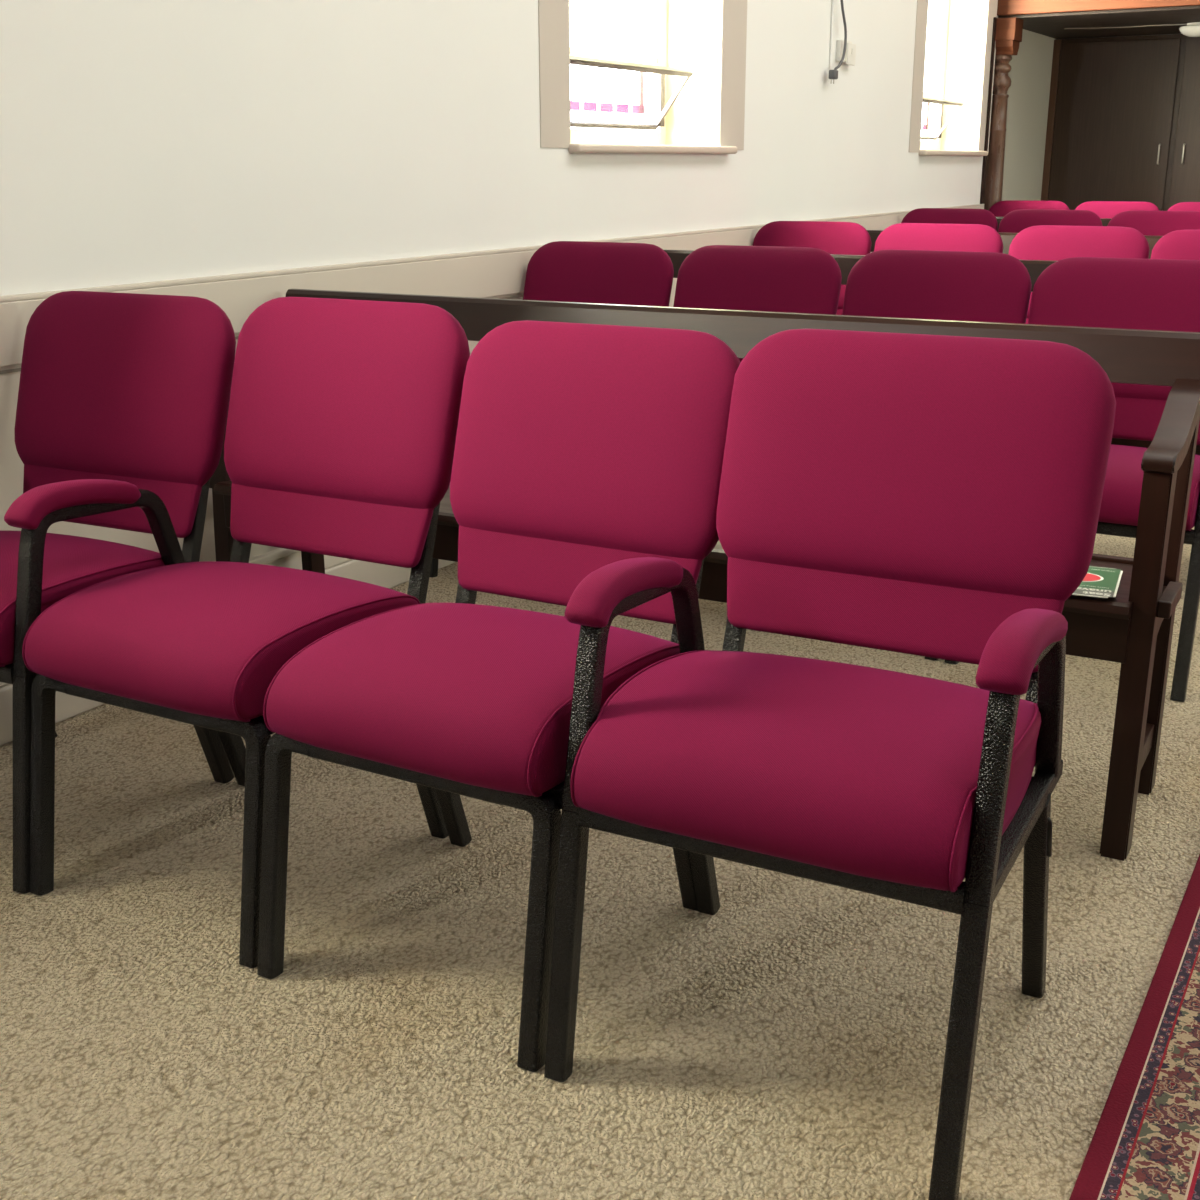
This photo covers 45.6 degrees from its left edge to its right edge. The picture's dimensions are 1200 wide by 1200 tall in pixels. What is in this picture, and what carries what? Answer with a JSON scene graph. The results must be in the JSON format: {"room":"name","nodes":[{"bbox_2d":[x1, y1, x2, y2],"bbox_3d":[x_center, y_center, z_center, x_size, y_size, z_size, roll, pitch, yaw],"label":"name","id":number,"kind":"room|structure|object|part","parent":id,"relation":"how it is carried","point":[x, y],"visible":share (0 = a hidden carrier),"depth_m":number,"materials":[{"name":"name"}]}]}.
{"room":"house of worship","nodes":[
{"label":"house of worship","id":0,"kind":"room"},
{"bbox_2d":[0,0,987,295],"bbox_3d":[-1.315,-1.904,2.824,0.360,4.400,14.470,9,19,28],"label":"wall","id":1,"kind":"structure","parent":0,"point":[141,141],"depth_m":3.86,"materials":[{"name":"white paint"}]},
{"bbox_2d":[0,548,454,745],"bbox_3d":[-1.135,0.120,3.341,0.036,0.225,14.470,9,19,28],"label":"baseboard","id":2,"kind":"structure","parent":1,"relation":"attached to","point":[67,706],"depth_m":3.80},
{"bbox_2d":[0,295,522,373],"bbox_3d":[-1.141,-0.527,3.146,0.002,0.007,14.470,9,19,28],"label":"trim","id":3,"kind":"structure","parent":1,"relation":"attached to","point":[518,296],"depth_m":3.01,"materials":[{"name":"brown paint"}]},
{"bbox_2d":[0,252,871,561],"bbox_3d":[-1.147,-0.317,3.214,0.012,0.735,14.470,9,19,28],"label":"trim","id":4,"kind":"structure","parent":1,"relation":"attached to","point":[11,465],"depth_m":3.06,"materials":[{"name":"beige wood"}]},
{"bbox_2d":[0,206,983,366],"bbox_3d":[-1.139,-0.600,3.122,0.008,0.130,14.470,9,19,28],"label":"wainscoting","id":5,"kind":"structure","parent":1,"relation":"attached to","point":[491,275],"depth_m":4.03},
{"bbox_2d":[0,204,983,302],"bbox_3d":[-1.145,-0.668,3.104,0.020,0.012,14.470,9,19,28],"label":"trim","id":6,"kind":"structure","parent":1,"relation":"attached to","point":[39,295],"depth_m":3.85,"materials":[{"name":"beige wood"}]},
{"bbox_2d":[570,0,693,144],"bbox_3d":[0.019,-2.574,5.086,0.229,1.852,1.162,9,19,28],"label":"window","id":7,"kind":"structure","parent":1,"relation":"in","point":[656,64],"depth_m":5.62,"materials":[{"name":"beige glass"}]},
{"bbox_3d":[-0.069,-1.858,5.375,0.004,0.034,0.996,9,19,28],"label":"magenta glass","id":8,"kind":"part","parent":7,"relation":"part of","materials":[{"name":"pink glass"}]},
{"bbox_3d":[0.052,-1.871,5.306,0.026,0.270,0.968,45,32,12],"label":"sash frame","id":9,"kind":"part","parent":7,"relation":"part of","materials":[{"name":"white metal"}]},
{"bbox_3d":[0.167,-2.052,5.750,0.004,0.180,0.030,9,19,28],"label":"red glass","id":10,"kind":"part","parent":7,"relation":"part of","materials":[{"name":"glass"}]},
{"bbox_3d":[0.181,-2.035,5.781,0.004,0.230,0.016,9,19,28],"label":"blue glass","id":11,"kind":"part","parent":7,"relation":"part of","materials":[{"name":"glass"}]},
{"bbox_2d":[538,0,746,149],"bbox_3d":[0.199,-2.602,5.001,0.004,1.951,1.590,9,19,28],"label":"trim","id":12,"kind":"structure","parent":1,"relation":"attached to","point":[553,15],"depth_m":4.71,"materials":[{"name":"beige wood"}]},
{"bbox_2d":[568,143,736,153],"bbox_3d":[0.210,-1.672,5.299,0.085,0.030,1.270,9,19,28],"label":"trim","id":13,"kind":"structure","parent":1,"relation":"attached to","point":[573,147],"depth_m":5.17,"materials":[{"name":"beige wood"}]},
{"bbox_2d":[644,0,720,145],"bbox_3d":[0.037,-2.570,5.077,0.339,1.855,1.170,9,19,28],"label":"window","id":14,"kind":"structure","parent":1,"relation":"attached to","point":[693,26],"depth_m":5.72,"materials":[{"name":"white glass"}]},
{"bbox_2d":[829,0,834,66],"bbox_3d":[1.066,-3.416,6.335,0.010,1.980,0.020,9,19,28],"label":"cable conduit","id":15,"kind":"object","parent":1,"relation":"attached to","point":[833,1],"visible":1,"depth_m":6.58,"materials":[{"name":"white paint"}]},
{"bbox_2d":[828,0,846,83],"bbox_3d":[1.103,-2.719,6.540,0.032,0.676,0.170,9,19,28],"label":"hanging cable","id":16,"kind":"object","parent":1,"relation":"attached to","point":[833,74],"visible":1,"depth_m":6.59,"materials":[{"name":"plastic"}]},
{"bbox_2d":[836,40,855,64],"bbox_3d":[1.161,-2.579,6.732,0.038,0.105,0.175,9,19,28],"label":"wall socket","id":17,"kind":"object","parent":1,"relation":"attached to","point":[849,59],"visible":0.98,"depth_m":6.72,"materials":[{"name":"white plastic"}]},
{"bbox_3d":[1.186,-2.582,6.758,0.012,0.095,0.105,9,19,28],"label":"plate","id":18,"kind":"part","parent":17,"relation":"part of","materials":[{"name":"white plastic"}]},
{"bbox_2d":[918,150,987,155],"bbox_3d":[2.079,-2.636,8.428,0.085,0.030,1.270,9,19,28],"label":"trim","id":19,"kind":"structure","parent":1,"relation":"attached to","point":[921,152],"depth_m":8.29,"materials":[{"name":"beige wood"}]},
{"bbox_2d":[909,0,997,151],"bbox_3d":[2.067,-3.566,8.130,0.004,1.951,1.590,9,19,28],"label":"trim","id":20,"kind":"structure","parent":1,"relation":"attached to","point":[922,5],"depth_m":7.79,"materials":[{"name":"white wood"}]},
{"bbox_2d":[920,0,987,150],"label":"window","id":21,"kind":"structure","parent":1,"relation":"in","point":[936,98],"depth_m":8.79,"materials":[{"name":"beige glass"}]},
{"bbox_3d":[1.799,-2.823,8.505,0.004,0.034,0.996,9,19,28],"label":"magenta glass","id":22,"kind":"part","parent":21,"relation":"part of","materials":[{"name":"pink glass"}]},
{"bbox_3d":[2.035,-3.017,8.879,0.004,0.180,0.030,9,19,28],"label":"red glass","id":23,"kind":"part","parent":21,"relation":"part of","materials":[{"name":"glass"}]},
{"bbox_3d":[2.050,-3.000,8.910,0.004,0.230,0.016,9,19,28],"label":"blue glass","id":24,"kind":"part","parent":21,"relation":"part of","materials":[{"name":"glass"}]},
{"bbox_3d":[1.921,-2.836,8.435,0.026,0.270,0.968,45,32,12],"label":"sash frame","id":25,"kind":"part","parent":21,"relation":"part of","materials":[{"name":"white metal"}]},
{"bbox_2d":[980,17,996,203],"bbox_3d":[2.428,-2.598,9.067,0.016,2.045,0.038,9,19,28],"label":"wall post","id":26,"kind":"object","parent":1,"relation":"attached to","point":[994,18],"visible":0.56,"depth_m":8.91,"materials":[{"name":"brown wood"}]},
{"bbox_2d":[0,527,1199,1199],"bbox_3d":[2.127,0.458,2.751,7.500,0.100,16.950,9,19,28],"label":"floor","id":27,"kind":"structure","parent":0,"point":[787,1041],"depth_m":2.14,"materials":[{"name":"beige carpet"}]},
{"bbox_2d":[0,291,235,893],"bbox_3d":[-1.075,-0.069,2.718,0.553,0.960,0.674,8,19,25],"label":"armchair","id":28,"kind":"object","parent":27,"relation":"on","point":[123,400],"visible":0.9,"depth_m":2.76,"materials":[{"name":"fabric"}]},
{"bbox_3d":[-1.099,0.040,2.701,0.522,0.031,0.454,8,19,25],"label":"seat frame","id":29,"kind":"part","parent":28,"relation":"part of","materials":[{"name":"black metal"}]},
{"bbox_3d":[-0.984,0.314,2.446,0.031,0.381,0.089,8,19,25],"label":"leg","id":30,"kind":"part","parent":28,"relation":"part of","materials":[{"name":"black metal"}]},
{"bbox_2d":[0,530,164,664],"bbox_3d":[-1.113,-0.030,2.651,0.508,0.136,0.488,8,19,25],"label":"seat cushion","id":31,"kind":"object","parent":28,"relation":"on","point":[71,564],"depth_m":2.53,"materials":[{"name":"fabric"}]},
{"bbox_3d":[-0.983,-0.229,2.862,0.470,0.160,0.070,8,19,25],"label":"lumbar panel","id":32,"kind":"part","parent":28,"relation":"part of","materials":[{"name":"fabric"}]},
{"bbox_2d":[14,291,235,486],"bbox_3d":[-0.958,-0.428,2.855,0.536,0.355,0.146,8,19,25],"label":"cushion","id":33,"kind":"object","parent":28,"relation":"on","point":[132,388],"depth_m":2.81,"materials":[{"name":"fabric"}]},
{"bbox_3d":[-0.768,-0.261,2.787,0.041,0.532,0.180,8,19,25],"label":"post","id":34,"kind":"part","parent":28,"relation":"part of","materials":[{"name":"black metal"}]},
{"bbox_3d":[-0.793,0.206,2.811,0.031,0.378,0.150,8,19,25],"label":"leg","id":35,"kind":"part","parent":28,"relation":"part of","materials":[{"name":"black metal"}]},
{"bbox_2d":[22,297,469,967],"bbox_3d":[-0.601,-0.004,2.487,0.520,0.968,0.674,9,19,28],"label":"chair","id":36,"kind":"object","parent":27,"relation":"on","point":[343,414],"visible":0.91,"depth_m":2.50,"materials":[{"name":"fabric"}]},
{"bbox_3d":[-0.928,0.313,2.425,0.086,0.396,0.090,9,19,28],"label":"leg","id":37,"kind":"part","parent":36,"relation":"part of","materials":[{"name":"black metal"}]},
{"bbox_3d":[-0.627,0.108,2.472,0.506,0.031,0.452,9,19,28],"label":"seat frame","id":38,"kind":"part","parent":36,"relation":"part of","materials":[{"name":"black metal"}]},
{"bbox_2d":[25,561,417,720],"bbox_3d":[-0.632,0.040,2.416,0.477,0.136,0.488,9,19,28],"label":"seat cushion","id":39,"kind":"object","parent":36,"relation":"on","point":[202,640],"depth_m":2.26,"materials":[{"name":"fabric"}]},
{"bbox_3d":[-0.745,0.210,2.796,0.031,0.378,0.150,9,19,28],"label":"leg","id":40,"kind":"part","parent":36,"relation":"part of","materials":[{"name":"black metal"}]},
{"bbox_3d":[-0.669,-0.250,2.746,0.037,0.531,0.180,9,19,28],"label":"post","id":41,"kind":"part","parent":36,"relation":"part of","materials":[{"name":"black metal"}]},
{"bbox_3d":[-0.557,0.372,2.227,0.086,0.396,0.090,9,19,28],"label":"leg","id":42,"kind":"part","parent":36,"relation":"part of","materials":[{"name":"black metal"}]},
{"bbox_3d":[-0.501,-0.167,2.625,0.466,0.160,0.070,9,19,28],"label":"lumbar panel","id":43,"kind":"part","parent":36,"relation":"part of","materials":[{"name":"fabric"}]},
{"bbox_2d":[224,297,469,508],"bbox_3d":[-0.474,-0.365,2.617,0.520,0.355,0.146,9,19,28],"label":"cushion","id":44,"kind":"object","parent":36,"relation":"on","point":[334,403],"depth_m":2.57,"materials":[{"name":"fabric"}]},
{"bbox_3d":[-0.294,-0.190,2.546,0.037,0.531,0.180,9,19,28],"label":"post","id":45,"kind":"part","parent":36,"relation":"part of","materials":[{"name":"black metal"}]},
{"bbox_3d":[-0.326,0.277,2.572,0.031,0.378,0.150,9,19,28],"label":"leg","id":46,"kind":"part","parent":36,"relation":"part of","materials":[{"name":"black metal"}]},
{"bbox_2d":[257,320,739,1071],"bbox_3d":[-0.146,0.082,2.232,0.524,0.950,0.674,9,19,28],"label":"chair","id":47,"kind":"object","parent":27,"relation":"on","point":[581,449],"visible":0.88,"depth_m":2.24,"materials":[{"name":"fabric"}]},
{"bbox_3d":[-0.474,0.389,2.171,0.086,0.396,0.090,9,19,28],"label":"leg","id":48,"kind":"part","parent":47,"relation":"part of","materials":[{"name":"black metal"}]},
{"bbox_3d":[-0.172,0.185,2.216,0.506,0.031,0.452,9,19,28],"label":"seat frame","id":49,"kind":"part","parent":47,"relation":"part of","materials":[{"name":"black metal"}]},
{"bbox_3d":[-0.286,0.287,2.540,0.031,0.378,0.150,9,19,28],"label":"leg","id":50,"kind":"part","parent":47,"relation":"part of","materials":[{"name":"black metal"}]},
{"bbox_3d":[-0.210,-0.173,2.490,0.037,0.531,0.180,9,19,28],"label":"post","id":51,"kind":"part","parent":47,"relation":"part of","materials":[{"name":"black metal"}]},
{"bbox_2d":[266,603,679,795],"bbox_3d":[-0.177,0.117,2.160,0.477,0.136,0.488,9,19,28],"label":"seat cushion","id":52,"kind":"object","parent":47,"relation":"on","point":[475,697],"depth_m":2.01,"materials":[{"name":"fabric"}]},
{"bbox_3d":[-0.105,0.449,1.969,0.086,0.396,0.090,9,19,28],"label":"leg","id":53,"kind":"part","parent":47,"relation":"part of","materials":[{"name":"black metal"}]},
{"bbox_3d":[-0.044,-0.072,2.372,0.466,0.160,0.070,9,19,28],"label":"lumbar panel","id":54,"kind":"part","parent":47,"relation":"part of","materials":[{"name":"fabric"}]},
{"bbox_2d":[450,320,739,559],"bbox_3d":[-0.016,-0.271,2.364,0.524,0.355,0.146,9,19,28],"label":"cushion","id":55,"kind":"object","parent":47,"relation":"on","point":[575,441],"depth_m":2.33,"materials":[{"name":"fabric"}]},
{"bbox_3d":[0.129,0.355,2.312,0.031,0.378,0.150,9,19,28],"label":"leg","id":56,"kind":"part","parent":47,"relation":"part of","materials":[{"name":"black metal"}]},
{"bbox_3d":[0.163,-0.112,2.286,0.037,0.531,0.180,9,19,28],"label":"post","id":57,"kind":"part","parent":47,"relation":"part of","materials":[{"name":"black metal"}]},
{"bbox_2d":[430,241,673,577],"bbox_3d":[-0.148,-0.579,4.358,0.520,0.968,0.674,9,19,28],"label":"chair","id":58,"kind":"object","parent":27,"relation":"on","point":[621,273],"visible":0.11,"depth_m":4.44,"materials":[{"name":"fabric"}]},
{"bbox_3d":[-0.476,-0.262,4.299,0.086,0.396,0.090,9,19,28],"label":"leg","id":59,"kind":"part","parent":58,"relation":"part of","materials":[{"name":"black metal"}]},
{"bbox_2d":[523,241,673,306],"bbox_3d":[-0.019,-0.939,4.487,0.520,0.355,0.146,9,19,28],"label":"cushion","id":60,"kind":"object","parent":58,"relation":"on","point":[621,273],"depth_m":4.44,"materials":[{"name":"fabric"}]},
{"bbox_2d":[209,289,1199,860],"bbox_3d":[0.107,-0.156,3.079,2.250,0.898,0.418,9,19,28],"label":"wooden pew","id":61,"kind":"object","parent":27,"relation":"on","point":[1133,628],"visible":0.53,"depth_m":2.68,"materials":[{"name":"brown wood"}]},
{"bbox_3d":[-0.900,-0.176,3.485,0.045,0.705,0.096,9,19,28],"label":"post","id":62,"kind":"part","parent":61,"relation":"part of","materials":[{"name":"brown wood"}]},
{"bbox_3d":[-0.751,-0.322,3.722,0.033,0.845,0.088,9,19,28],"label":"post","id":63,"kind":"part","parent":61,"relation":"part of","materials":[{"name":"brown wood"}]},
{"bbox_3d":[0.192,-0.585,3.110,2.250,0.098,0.052,9,19,28],"label":"rail","id":64,"kind":"part","parent":61,"relation":"part of","materials":[{"name":"brown wood"}]},
{"bbox_2d":[1072,566,1122,597],"bbox_3d":[0.858,-0.038,2.576,0.148,0.013,0.236,7,18,22],"label":"paperback book","id":65,"kind":"object","parent":61,"relation":"on","point":[1101,582],"visible":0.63,"depth_m":2.54,"materials":[{"name":"green paper"}]},
{"bbox_3d":[0.158,-0.181,3.207,2.073,0.070,0.022,9,19,28],"label":"rail","id":66,"kind":"part","parent":61,"relation":"part of","materials":[{"name":"brown wood"}]},
{"bbox_3d":[0.944,0.116,2.509,0.046,0.705,0.096,9,19,28],"label":"post","id":67,"kind":"part","parent":61,"relation":"part of","materials":[{"name":"brown wood"}]},
{"bbox_3d":[1.093,-0.030,2.746,0.034,0.845,0.088,9,19,28],"label":"post","id":68,"kind":"part","parent":61,"relation":"part of","materials":[{"name":"brown wood"}]},
{"bbox_3d":[1.011,-0.310,2.507,0.052,0.120,0.346,9,19,28],"label":"armrest","id":69,"kind":"part","parent":61,"relation":"part of","materials":[{"name":"brown wood"}]},
{"bbox_2d":[673,245,841,362],"bbox_3d":[0.322,-0.503,4.106,0.520,0.968,0.674,9,19,28],"label":"chair","id":70,"kind":"object","parent":27,"relation":"on","point":[807,280],"visible":0.09,"depth_m":4.19,"materials":[{"name":"fabric"}]},
{"bbox_2d":[753,221,871,314],"bbox_3d":[0.742,-1.039,5.853,0.520,0.968,0.674,9,19,28],"label":"chair","id":71,"kind":"object","parent":27,"relation":"on","point":[840,238],"visible":0.12,"depth_m":5.93,"materials":[{"name":"fabric"}]},
{"bbox_3d":[0.842,-1.202,5.990,0.466,0.160,0.070,9,19,28],"label":"lumbar panel","id":72,"kind":"part","parent":71,"relation":"part of","materials":[{"name":"fabric"}]},
{"bbox_2d":[544,329,1115,1199],"bbox_3d":[0.328,0.151,1.980,0.592,0.962,0.674,9,19,27],"label":"armchair","id":73,"kind":"object","parent":27,"relation":"on","point":[933,496],"visible":1,"depth_m":1.98,"materials":[{"name":"fabric"}]},
{"bbox_3d":[-0.045,0.467,1.936,0.031,0.381,0.089,9,19,27],"label":"leg","id":74,"kind":"part","parent":73,"relation":"part of","materials":[{"name":"black metal"}]},
{"bbox_3d":[0.155,0.360,2.297,0.031,0.378,0.150,9,19,27],"label":"leg","id":75,"kind":"part","parent":73,"relation":"part of","materials":[{"name":"black metal"}]},
{"bbox_3d":[0.230,-0.101,2.249,0.041,0.531,0.180,9,19,27],"label":"post","id":76,"kind":"part","parent":73,"relation":"part of","materials":[{"name":"black metal"}]},
{"bbox_2d":[573,650,1040,890],"bbox_3d":[0.288,0.191,1.913,0.547,0.136,0.488,9,19,27],"label":"seat cushion","id":77,"kind":"object","parent":73,"relation":"on","point":[868,775],"depth_m":1.77,"materials":[{"name":"fabric"}]},
{"bbox_3d":[0.303,0.260,1.963,0.562,0.031,0.454,9,19,27],"label":"seat frame","id":78,"kind":"part","parent":73,"relation":"part of","materials":[{"name":"black metal"}]},
{"bbox_3d":[0.424,-0.009,2.121,0.512,0.160,0.070,9,19,27],"label":"lumbar panel","id":79,"kind":"part","parent":73,"relation":"part of","materials":[{"name":"fabric"}]},
{"bbox_2d":[716,329,1115,600],"bbox_3d":[0.450,-0.208,2.113,0.572,0.355,0.146,9,19,27],"label":"cushion","id":80,"kind":"object","parent":73,"relation":"on","point":[913,467],"depth_m":2.07,"materials":[{"name":"fabric"}]},
{"bbox_3d":[0.428,0.538,1.697,0.031,0.381,0.089,9,19,27],"label":"leg","id":81,"kind":"part","parent":73,"relation":"part of","materials":[{"name":"black metal"}]},
{"bbox_3d":[0.655,-0.036,2.033,0.041,0.531,0.180,9,19,27],"label":"post","id":82,"kind":"part","parent":73,"relation":"part of","materials":[{"name":"black metal"}]},
{"bbox_3d":[0.627,0.431,2.058,0.031,0.378,0.150,9,19,27],"label":"leg","id":83,"kind":"part","parent":73,"relation":"part of","materials":[{"name":"black metal"}]},
{"bbox_2d":[664,250,1199,454],"bbox_3d":[1.060,-0.647,4.669,2.250,0.898,0.418,9,19,28],"label":"wooden pew","id":84,"kind":"object","parent":27,"relation":"on","point":[846,263],"visible":0.02,"depth_m":4.83,"materials":[{"name":"brown wood"}]},
{"bbox_3d":[1.146,-1.074,4.699,2.250,0.098,0.052,9,19,28],"label":"rail","id":85,"kind":"part","parent":84,"relation":"part of","materials":[{"name":"brown wood"}]},
{"bbox_2d":[842,250,1031,659],"bbox_3d":[0.791,-0.426,3.849,0.520,0.968,0.674,9,19,29],"label":"chair","id":86,"kind":"object","parent":27,"relation":"on","point":[994,287],"visible":0.12,"depth_m":3.94,"materials":[{"name":"fabric"}]},
{"bbox_2d":[842,250,1031,323],"bbox_3d":[0.922,-0.787,3.977,0.520,0.355,0.146,9,19,29],"label":"cushion","id":87,"kind":"object","parent":86,"relation":"on","point":[994,287],"depth_m":3.94,"materials":[{"name":"fabric"}]},
{"bbox_2d":[874,223,1002,252],"bbox_3d":[1.210,-0.962,5.594,0.520,0.968,0.674,9,19,28],"label":"chair","id":88,"kind":"object","parent":27,"relation":"on","point":[901,236],"visible":0.11,"depth_m":5.69,"materials":[{"name":"fabric"}]},
{"bbox_2d":[901,208,997,230],"bbox_3d":[1.701,-1.530,7.444,0.520,0.968,0.674,9,19,29],"label":"chair","id":89,"kind":"object","parent":27,"relation":"on","point":[920,215],"visible":0.07,"depth_m":7.54,"materials":[{"name":"fabric"}]},
{"bbox_2d":[984,17,1022,210],"bbox_3d":[2.522,-2.633,9.182,0.184,2.045,0.184,9,19,28],"label":"turned column","id":90,"kind":"structure","parent":27,"relation":"on","point":[1009,31],"depth_m":8.99,"materials":[{"name":"brown wood"}]},
{"bbox_2d":[997,0,1199,18],"bbox_3d":[5.322,-3.350,7.251,6.705,0.435,0.165,9,19,28],"label":"beam","id":91,"kind":"structure","parent":90,"relation":"on","point":[1021,9],"depth_m":8.57,"materials":[{"name":"brown wood"}]},
{"bbox_2d":[867,230,1162,258],"bbox_3d":[1.952,-1.107,6.163,2.250,0.898,0.418,9,19,28],"label":"wooden pew","id":92,"kind":"object","parent":27,"relation":"on","point":[1007,238],"visible":0.02,"depth_m":6.31,"materials":[{"name":"brown wood"}]},
{"bbox_2d":[989,200,1069,216],"bbox_3d":[2.553,-1.972,8.877,0.520,0.968,0.674,9,19,29],"label":"chair","id":93,"kind":"object","parent":27,"relation":"on","point":[1001,208],"visible":0.07,"depth_m":9.00,"materials":[{"name":"fabric"}]},
{"bbox_2d":[998,209,1101,232],"bbox_3d":[2.163,-1.455,7.192,0.520,0.968,0.674,9,19,28],"label":"chair","id":94,"kind":"object","parent":27,"relation":"on","point":[1015,221],"visible":0.05,"depth_m":7.31,"materials":[{"name":"fabric"}]},
{"bbox_2d":[996,217,1111,231],"bbox_3d":[2.889,-1.591,7.732,2.250,0.898,0.418,9,19,28],"label":"wooden pew","id":95,"kind":"object","parent":27,"relation":"on","point":[1105,221],"visible":0.02,"depth_m":7.86,"materials":[{"name":"brown wood"}]},
{"bbox_2d":[944,257,1199,701],"bbox_3d":[1.271,-0.343,3.582,0.592,0.962,0.674,9,19,28],"label":"armchair","id":96,"kind":"object","parent":27,"relation":"on","point":[1120,293],"visible":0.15,"depth_m":3.67,"materials":[{"name":"fabric"}]},
{"bbox_3d":[0.895,-0.031,3.550,0.031,0.381,0.089,9,19,28],"label":"leg","id":97,"kind":"part","parent":96,"relation":"part of","materials":[{"name":"black metal"}]},
{"bbox_2d":[1028,257,1199,400],"bbox_3d":[1.401,-0.701,3.712,0.572,0.355,0.146,9,19,28],"label":"cushion","id":98,"kind":"object","parent":96,"relation":"on","point":[1120,293],"depth_m":3.70,"materials":[{"name":"fabric"}]},
{"bbox_3d":[1.245,-0.234,3.566,0.562,0.031,0.454,9,19,28],"label":"seat frame","id":99,"kind":"part","parent":96,"relation":"part of","materials":[{"name":"black metal"}]},
{"bbox_2d":[1098,444,1199,529],"bbox_3d":[1.229,-0.304,3.517,0.547,0.136,0.488,9,19,28],"label":"seat cushion","id":100,"kind":"object","parent":96,"relation":"on","point":[1120,503],"depth_m":3.29,"materials":[{"name":"fabric"}]},
{"bbox_3d":[1.373,-0.503,3.720,0.512,0.160,0.070,9,19,28],"label":"lumbar panel","id":101,"kind":"part","parent":96,"relation":"part of","materials":[{"name":"fabric"}]},
{"bbox_3d":[1.359,0.045,3.296,0.031,0.381,0.089,9,19,28],"label":"leg","id":102,"kind":"part","parent":96,"relation":"part of","materials":[{"name":"black metal"}]},
{"bbox_2d":[1008,225,1149,323],"bbox_3d":[1.684,-0.886,5.339,0.520,0.968,0.674,9,19,28],"label":"chair","id":103,"kind":"object","parent":27,"relation":"on","point":[1041,242],"visible":0.09,"depth_m":5.44,"materials":[{"name":"fabric"}]},
{"bbox_2d":[1075,201,1159,217],"bbox_3d":[3.015,-1.895,8.620,0.520,0.968,0.674,9,19,28],"label":"chair","id":104,"kind":"object","parent":27,"relation":"on","point":[1103,209],"visible":0.06,"depth_m":8.73,"materials":[{"name":"fabric"}]},
{"bbox_2d":[1041,34,1199,210],"bbox_3d":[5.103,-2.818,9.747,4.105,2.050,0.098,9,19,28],"label":"double door","id":105,"kind":"structure","parent":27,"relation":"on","point":[1123,121],"depth_m":10.32,"materials":[{"name":"brown wood"}]},
{"bbox_3d":[3.338,-3.102,10.704,0.050,2.045,0.025,9,19,28],"label":"trim","id":106,"kind":"part","parent":105,"relation":"part of","materials":[{"name":"brown wood"}]},
{"bbox_3d":[4.007,-3.197,10.245,0.012,0.142,0.032,9,19,28],"label":"handle","id":107,"kind":"part","parent":105,"relation":"part of","materials":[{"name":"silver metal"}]},
{"bbox_3d":[4.150,-3.173,10.167,0.012,0.142,0.032,9,19,28],"label":"handle","id":108,"kind":"part","parent":105,"relation":"part of","materials":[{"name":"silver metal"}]},
{"bbox_3d":[4.487,-2.922,10.075,0.879,1.980,0.022,9,19,28],"label":"cupboard door","id":109,"kind":"part","parent":105,"relation":"part of","materials":[{"name":"brown wood"}]},
{"bbox_2d":[1069,854,1199,1199],"bbox_3d":[1.964,0.271,3.179,0.900,0.008,10.200,9,19,29],"label":"runner rug","id":110,"kind":"object","parent":27,"relation":"on","point":[1145,1143],"visible":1,"depth_m":1.90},
{"bbox_2d":[1107,211,1199,235],"bbox_3d":[2.633,-1.379,6.939,0.520,0.968,0.674,9,19,28],"label":"chair","id":111,"kind":"object","parent":27,"relation":"on","point":[1149,223],"visible":0.11,"depth_m":7.05,"materials":[{"name":"fabric"}]},
{"bbox_2d":[1151,230,1199,259],"bbox_3d":[2.164,-0.802,5.071,0.592,0.962,0.674,9,19,28],"label":"armchair","id":112,"kind":"object","parent":27,"relation":"on","point":[1178,244],"visible":0.08,"depth_m":5.26,"materials":[{"name":"fabric"}]},
{"bbox_2d":[1167,202,1199,211],"bbox_3d":[3.485,-1.818,8.364,0.520,0.968,0.674,9,19,28],"label":"chair","id":113,"kind":"object","parent":27,"relation":"on","point":[1183,206],"visible":0.03,"depth_m":8.54,"materials":[{"name":"fabric"}]},
{"bbox_2d":[1002,29,1054,200],"bbox_3d":[2.727,-2.925,10.006,0.300,2.120,1.980,9,19,28],"label":"wall","id":114,"kind":"structure","parent":0,"point":[1028,92],"depth_m":10.08,"materials":[{"name":"grey paint"}]},
{"bbox_2d":[1022,10,1199,38],"bbox_3d":[5.809,-3.434,8.117,6.705,0.065,1.800,9,19,28],"label":"ceiling","id":115,"kind":"structure","parent":0,"point":[1054,27],"depth_m":9.35,"materials":[{"name":"brown wood"}]},
{"bbox_2d":[1064,24,1186,28],"bbox_3d":[3.473,-3.794,9.458,0.765,0.013,0.012,7,18,22],"label":"cable","id":116,"kind":"object","parent":115,"relation":"attached to","point":[1161,24],"visible":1,"depth_m":9.45,"materials":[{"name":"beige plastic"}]},
{"bbox_2d":[1179,22,1199,36],"bbox_3d":[3.881,-3.711,9.304,0.210,0.085,0.210,9,19,28],"label":"ceiling lamp","id":117,"kind":"object","parent":115,"relation":"attached to","point":[1191,29],"visible":1,"depth_m":9.25,"materials":[{"name":"white plastic"}]}
]}

